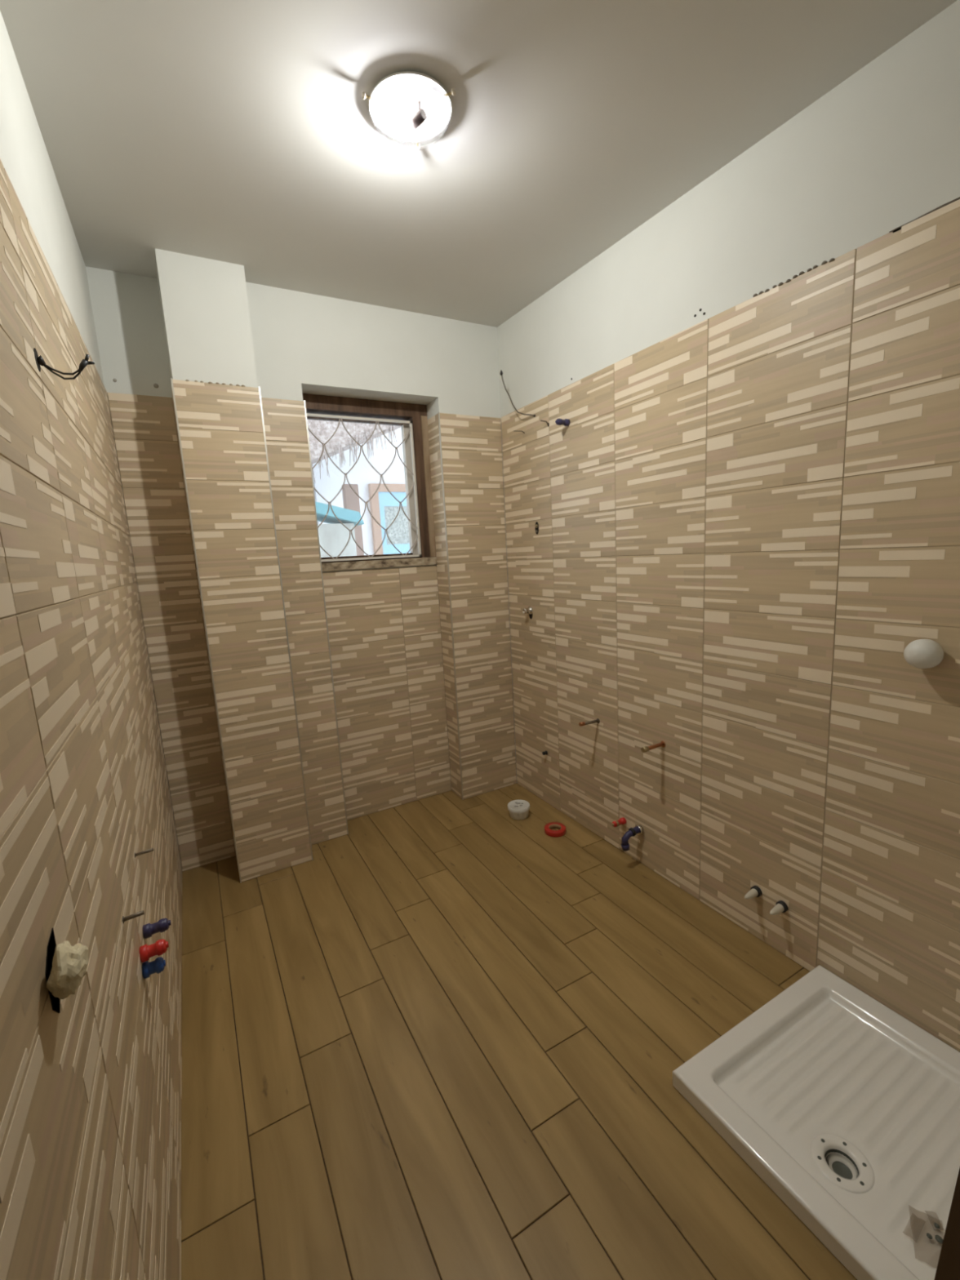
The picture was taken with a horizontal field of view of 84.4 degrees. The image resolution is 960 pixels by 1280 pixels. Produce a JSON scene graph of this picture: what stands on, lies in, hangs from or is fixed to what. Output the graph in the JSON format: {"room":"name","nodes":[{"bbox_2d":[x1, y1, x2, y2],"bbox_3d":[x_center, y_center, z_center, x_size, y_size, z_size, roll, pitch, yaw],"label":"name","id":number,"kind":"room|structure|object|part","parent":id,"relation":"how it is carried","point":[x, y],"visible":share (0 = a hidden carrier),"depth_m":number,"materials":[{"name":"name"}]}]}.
{"room":"building under construction","nodes":[
{"label":"building under construction","id":0,"kind":"room"},
{"bbox_2d":[0,10,182,1279],"bbox_3d":[-0.935,-0.041,1.160,0.151,2.770,3.350,-8,11,-28],"label":"wall","id":1,"kind":"structure","parent":0,"point":[91,1091],"depth_m":0.87,"materials":[{"name":"beige tile"}]},
{"bbox_2d":[33,347,94,379],"bbox_3d":[-0.797,-0.524,1.012,0.036,0.055,0.098,3,11,35],"label":"wires","id":2,"kind":"object","parent":1,"relation":"attached to","point":[39,360],"visible":0.99,"depth_m":1.01,"materials":[{"name":"black"}]},
{"bbox_2d":[44,927,88,1013],"bbox_3d":[-0.466,0.382,0.604,0.039,0.093,0.088,-8,11,-28],"label":"stuffing","id":3,"kind":"object","parent":1,"relation":"attached to","point":[66,965],"visible":1,"depth_m":0.58,"materials":[{"name":"beige"}]},
{"bbox_2d":[122,910,144,923],"bbox_3d":[-0.681,0.544,1.042,0.036,0.014,0.014,-8,11,-28],"label":"pipe stub","id":4,"kind":"object","parent":1,"relation":"attached to","point":[141,913],"visible":1,"depth_m":1.04,"materials":[{"name":"brown"}]},
{"bbox_2d":[134,848,154,857],"bbox_3d":[-0.816,0.517,1.288,0.040,0.012,0.012,-8,11,-28],"label":"pipe stub","id":5,"kind":"object","parent":1,"relation":"attached to","point":[151,849],"visible":1,"depth_m":1.28,"materials":[{"name":"brown"}]},
{"bbox_2d":[142,956,165,978],"bbox_3d":[-0.727,0.730,1.183,0.043,0.034,0.034,-8,11,-28],"label":"plug","id":6,"kind":"object","parent":1,"relation":"attached to","point":[157,966],"visible":1,"depth_m":1.17,"materials":[{"name":"blue plastic"}]},
{"bbox_2d":[139,938,168,962],"bbox_3d":[-0.726,0.691,1.181,0.054,0.035,0.034,-8,11,-28],"label":"plug","id":7,"kind":"object","parent":1,"relation":"attached to","point":[160,947],"visible":1,"depth_m":1.17,"materials":[{"name":"red plastic"}]},
{"bbox_2d":[142,918,170,938],"bbox_3d":[-0.770,0.686,1.264,0.056,0.033,0.031,-8,11,-28],"label":"plug","id":8,"kind":"object","parent":1,"relation":"attached to","point":[162,925],"visible":1,"depth_m":1.25,"materials":[{"name":"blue plastic"}]},
{"bbox_2d":[85,266,235,871],"bbox_3d":[-1.484,-0.244,2.580,0.297,2.770,0.311,-8,11,-28],"label":"wall","id":9,"kind":"structure","parent":0,"point":[126,308],"depth_m":2.40,"materials":[{"name":"beige tile"}]},
{"bbox_2d":[155,248,311,881],"bbox_3d":[-1.188,-0.261,2.587,0.332,2.770,0.582,-8,11,-28],"label":"wall pillar","id":10,"kind":"structure","parent":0,"point":[204,301],"depth_m":2.31,"materials":[{"name":"beige tile"}]},
{"bbox_2d":[170,377,241,883],"bbox_3d":[-1.181,0.043,2.306,0.006,2.220,0.008,-8,11,-28],"label":"trim","id":11,"kind":"structure","parent":10,"relation":"attached to","point":[171,381],"depth_m":2.28,"materials":[{"name":"silver metal"}]},
{"bbox_2d":[245,281,517,844],"bbox_3d":[-0.529,-0.369,3.029,1.362,2.770,0.430,-8,11,-28],"label":"wall","id":12,"kind":"structure","parent":0,"point":[389,628],"depth_m":2.94,"materials":[{"name":"beige tile"}]},
{"bbox_2d":[257,386,313,860],"bbox_3d":[-0.894,0.002,2.462,0.006,2.220,0.008,-8,11,-28],"label":"trim","id":13,"kind":"structure","parent":12,"relation":"attached to","point":[258,386],"depth_m":2.44,"materials":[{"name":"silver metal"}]},
{"bbox_2d":[303,400,348,834],"bbox_3d":[-0.774,-0.042,2.691,0.006,2.220,0.008,-8,11,-28],"label":"trim","id":14,"kind":"structure","parent":12,"relation":"attached to","point":[304,400],"depth_m":2.67,"materials":[{"name":"silver metal"}]},
{"bbox_2d":[302,393,437,571],"bbox_3d":[-0.613,-0.844,2.924,0.703,0.886,0.154,-8,11,-28],"label":"window","id":15,"kind":"structure","parent":12,"relation":"in","point":[314,403],"depth_m":2.97,"materials":[{"name":"brown wood"}]},
{"bbox_3d":[-0.641,-0.832,2.918,0.582,0.741,0.040,-8,11,-28],"label":"sash","id":16,"kind":"part","parent":15,"relation":"part of","materials":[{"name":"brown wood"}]},
{"bbox_2d":[306,413,421,561],"bbox_3d":[-0.624,-0.811,2.861,0.604,0.743,0.012,-8,11,-28],"label":"window grille","id":17,"kind":"object","parent":15,"relation":"attached to","point":[418,537],"visible":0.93,"depth_m":2.88,"materials":[{"name":"beige metal"}]},
{"bbox_3d":[-0.591,-0.429,2.992,0.699,0.044,0.154,-8,11,-28],"label":"sill","id":18,"kind":"part","parent":15,"relation":"part of","materials":[{"name":"stone"}]},
{"bbox_2d":[437,412,463,799],"bbox_3d":[-0.163,-0.129,3.022,0.006,2.220,0.008,-8,11,-28],"label":"trim","id":19,"kind":"structure","parent":12,"relation":"attached to","point":[437,412],"depth_m":3.00,"materials":[{"name":"silver metal"}]},
{"bbox_2d":[0,0,957,327],"bbox_3d":[0.145,-1.438,0.945,2.180,0.262,4.450,-8,11,-28],"label":"ceiling","id":20,"kind":"structure","parent":0,"point":[242,132],"depth_m":1.48,"materials":[{"name":"paint"}]},
{"bbox_2d":[361,71,455,150],"bbox_3d":[-0.196,-1.405,1.430,0.244,0.078,0.227,-8,11,-28],"label":"ceiling lamp","id":21,"kind":"object","parent":20,"relation":"attached to","point":[409,108],"visible":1,"depth_m":1.42,"materials":[{"name":"white glass"}]},
{"bbox_3d":[-0.210,-1.400,1.459,0.045,0.029,0.045,-8,11,-28],"label":"bulb","id":22,"kind":"part","parent":21,"relation":"part of","materials":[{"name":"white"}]},
{"bbox_3d":[-0.161,-1.415,1.413,0.007,0.034,0.007,-4,9,-6],"label":"holder stem","id":23,"kind":"part","parent":21,"relation":"part of","materials":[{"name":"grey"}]},
{"bbox_2d":[181,783,857,1279],"bbox_3d":[0.290,1.266,1.387,2.180,0.050,4.450,-8,11,-28],"label":"floor","id":24,"kind":"structure","parent":0,"point":[446,1041],"depth_m":1.55,"materials":[{"name":"brown wood"}]},
{"bbox_2d":[507,799,529,820],"bbox_3d":[0.218,0.952,2.963,0.124,0.069,0.124,-8,11,-28],"label":"plastic tub","id":25,"kind":"object","parent":24,"relation":"on","point":[518,809],"visible":1,"depth_m":2.93,"materials":[{"name":"white plastic"}]},
{"bbox_3d":[0.216,0.930,2.959,0.124,0.022,0.124,-8,11,-28],"label":"lid","id":26,"kind":"part","parent":25,"relation":"part of","materials":[{"name":"white plastic"}]},
{"bbox_2d":[544,822,565,837],"bbox_3d":[0.394,0.994,2.779,0.112,0.025,0.112,-8,11,-28],"label":"tape roll","id":27,"kind":"object","parent":24,"relation":"on","point":[548,827],"visible":1,"depth_m":2.76,"materials":[{"name":"red plastic"}]},
{"bbox_2d":[672,964,959,1279],"bbox_3d":[0.999,1.190,1.304,0.699,0.053,0.701,-8,11,-28],"label":"shower tray","id":28,"kind":"object","parent":24,"relation":"on","point":[844,1106],"visible":0.98,"depth_m":1.33,"materials":[{"name":"white ceramic"}]},
{"bbox_2d":[824,1149,858,1179],"bbox_3d":[0.841,1.226,1.232,0.066,0.011,0.066,-8,11,-28],"label":"drain","id":29,"kind":"object","parent":28,"relation":"on","point":[842,1164],"depth_m":1.24,"materials":[{"name":"grey plastic"}]},
{"bbox_2d":[926,1222,942,1244],"bbox_3d":[0.915,1.221,1.091,0.073,0.013,0.110,3,11,34],"label":"screws","id":30,"kind":"object","parent":28,"relation":"on","point":[938,1238],"visible":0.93,"depth_m":1.08,"materials":[{"name":"grey metal"}]},
{"bbox_2d":[933,1168,959,1279],"bbox_3d":[0.617,0.843,0.673,0.200,0.980,0.082,-8,11,-28],"label":"board","id":31,"kind":"object","parent":24,"relation":"on","point":[948,1263],"visible":1,"depth_m":0.59,"materials":[{"name":"brown wood"}]},
{"bbox_2d":[497,0,959,1052],"bbox_3d":[0.831,-0.293,2.117,0.157,2.770,3.350,-8,11,-28],"label":"wall","id":32,"kind":"structure","parent":0,"point":[746,510],"depth_m":1.72,"materials":[{"name":"beige tile"}]},
{"bbox_2d":[499,370,535,417],"bbox_3d":[0.199,-1.282,2.760,0.179,0.252,0.038,-1,10,13],"label":"loose cable","id":33,"kind":"object","parent":32,"relation":"attached to","point":[501,372],"visible":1,"depth_m":2.77,"materials":[{"name":"grey metal"}]},
{"bbox_2d":[522,606,533,618],"bbox_3d":[0.267,-0.152,2.994,0.048,0.073,0.047,-8,11,-28],"label":"connector","id":34,"kind":"object","parent":32,"relation":"attached to","point":[529,610],"visible":1,"depth_m":2.98,"materials":[{"name":"silver metal"}]},
{"bbox_2d":[534,521,538,534],"bbox_3d":[0.305,-0.603,2.850,0.006,0.066,0.034,-8,11,-28],"label":"wall outlet","id":35,"kind":"object","parent":32,"relation":"attached to","point":[536,527],"visible":1,"depth_m":2.85,"materials":[{"name":"black plastic"}]},
{"bbox_2d":[555,418,569,426],"bbox_3d":[0.389,-1.032,2.509,0.073,0.031,0.031,-8,11,-28],"label":"plug","id":36,"kind":"object","parent":32,"relation":"attached to","point":[566,422],"visible":1,"depth_m":2.50,"materials":[{"name":"blue plastic"}]},
{"bbox_2d":[578,718,599,726],"bbox_3d":[0.532,0.403,2.579,0.114,0.027,0.024,-8,11,-28],"label":"pipe","id":37,"kind":"object","parent":32,"relation":"attached to","point":[583,723],"visible":1,"depth_m":2.57,"materials":[{"name":"brown metal"}]},
{"bbox_2d":[611,817,626,826],"bbox_3d":[0.657,0.867,2.512,0.075,0.031,0.031,-8,11,-28],"label":"plug","id":38,"kind":"object","parent":32,"relation":"attached to","point":[622,820],"visible":1,"depth_m":2.50,"materials":[{"name":"red plastic"}]},
{"bbox_2d":[621,825,643,850],"bbox_3d":[0.694,0.903,2.418,0.111,0.095,0.041,-7,10,-25],"label":"plug","id":39,"kind":"object","parent":32,"relation":"attached to","point":[637,829],"visible":1,"depth_m":2.40,"materials":[{"name":"blue plastic"}]},
{"bbox_2d":[640,740,665,752],"bbox_3d":[0.728,0.450,2.226,0.118,0.028,0.028,-8,11,-28],"label":"pipe","id":40,"kind":"object","parent":32,"relation":"attached to","point":[646,748],"visible":1,"depth_m":2.22,"materials":[{"name":"orange metal"}]},
{"bbox_2d":[744,885,762,899],"bbox_3d":[0.985,0.923,1.924,0.073,0.037,0.037,-8,11,-28],"label":"plug","id":41,"kind":"object","parent":32,"relation":"attached to","point":[755,891],"visible":1,"depth_m":1.92,"materials":[{"name":"beige plastic"}]},
{"bbox_2d":[769,900,788,915],"bbox_3d":[1.032,0.937,1.841,0.073,0.037,0.037,-8,11,-28],"label":"plug","id":42,"kind":"object","parent":32,"relation":"attached to","point":[780,906],"visible":1,"depth_m":1.84,"materials":[{"name":"beige plastic"}]},
{"bbox_2d":[903,639,943,668],"bbox_3d":[1.153,0.036,1.377,0.076,0.078,0.077,-8,11,-28],"label":"domed cap","id":43,"kind":"object","parent":32,"relation":"attached to","point":[920,653],"visible":1,"depth_m":1.35,"materials":[{"name":"white plastic"}]},
{"label":"outside","id":44,"kind":"structure","parent":0,"visible":0},
{"bbox_3d":[-0.586,1.036,5.718,7.500,0.100,3.940,-8,11,-28],"label":"ground","id":45,"kind":"structure","parent":44,"visible":0},
{"bbox_2d":[311,463,319,524],"bbox_3d":[-1.721,-0.723,5.679,0.088,3.500,0.090,-8,11,-28],"label":"downpipe","id":46,"kind":"object","parent":45,"relation":"on","point":[313,464],"visible":0.02,"depth_m":5.53,"materials":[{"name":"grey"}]},
{"bbox_2d":[315,501,364,557],"bbox_3d":[-1.304,-0.041,4.791,0.558,2.398,0.492,-8,11,-28],"label":"tall cabinet","id":47,"kind":"object","parent":45,"relation":"on","point":[334,536],"visible":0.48,"depth_m":4.50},
{"bbox_2d":[315,501,364,526],"bbox_3d":[-1.362,-1.106,4.617,0.558,0.235,0.492,-8,11,-28],"label":"awning","id":48,"kind":"object","parent":47,"relation":"attached to","point":[348,517],"depth_m":4.49,"materials":[{"name":"teal"}]},
{"bbox_2d":[342,484,364,555],"bbox_3d":[-1.218,-0.255,5.446,0.140,2.600,0.100,-8,11,-28],"label":"post","id":49,"kind":"object","parent":45,"relation":"on","point":[350,500],"visible":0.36,"depth_m":5.23,"materials":[{"name":"beige"}]},
{"bbox_2d":[313,427,410,555],"bbox_3d":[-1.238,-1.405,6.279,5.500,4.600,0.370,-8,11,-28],"label":"house","id":50,"kind":"structure","parent":45,"relation":"on","point":[383,506],"depth_m":6.11,"materials":[{"name":"beige paint"}]},
{"bbox_2d":[377,492,410,554],"bbox_3d":[-0.917,-1.187,6.327,0.550,1.120,0.050,-8,11,-28],"label":"shutter","id":51,"kind":"object","parent":50,"relation":"hanging from","point":[388,507],"depth_m":6.23,"materials":[{"name":"blue paint"}]},
{"bbox_3d":[-0.932,-1.365,6.306,0.430,0.440,0.030,-8,11,-28],"label":"lace pane","id":52,"kind":"part","parent":50,"relation":"part of","materials":[{"name":"white glass"}]},
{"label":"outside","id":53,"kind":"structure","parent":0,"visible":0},
{"bbox_2d":[306,419,400,483],"bbox_3d":[-1.371,-1.929,4.946,1.962,1.523,1.031,-8,11,-28],"label":"canopy","id":54,"kind":"object","parent":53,"point":[341,442],"visible":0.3,"depth_m":4.53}
]}

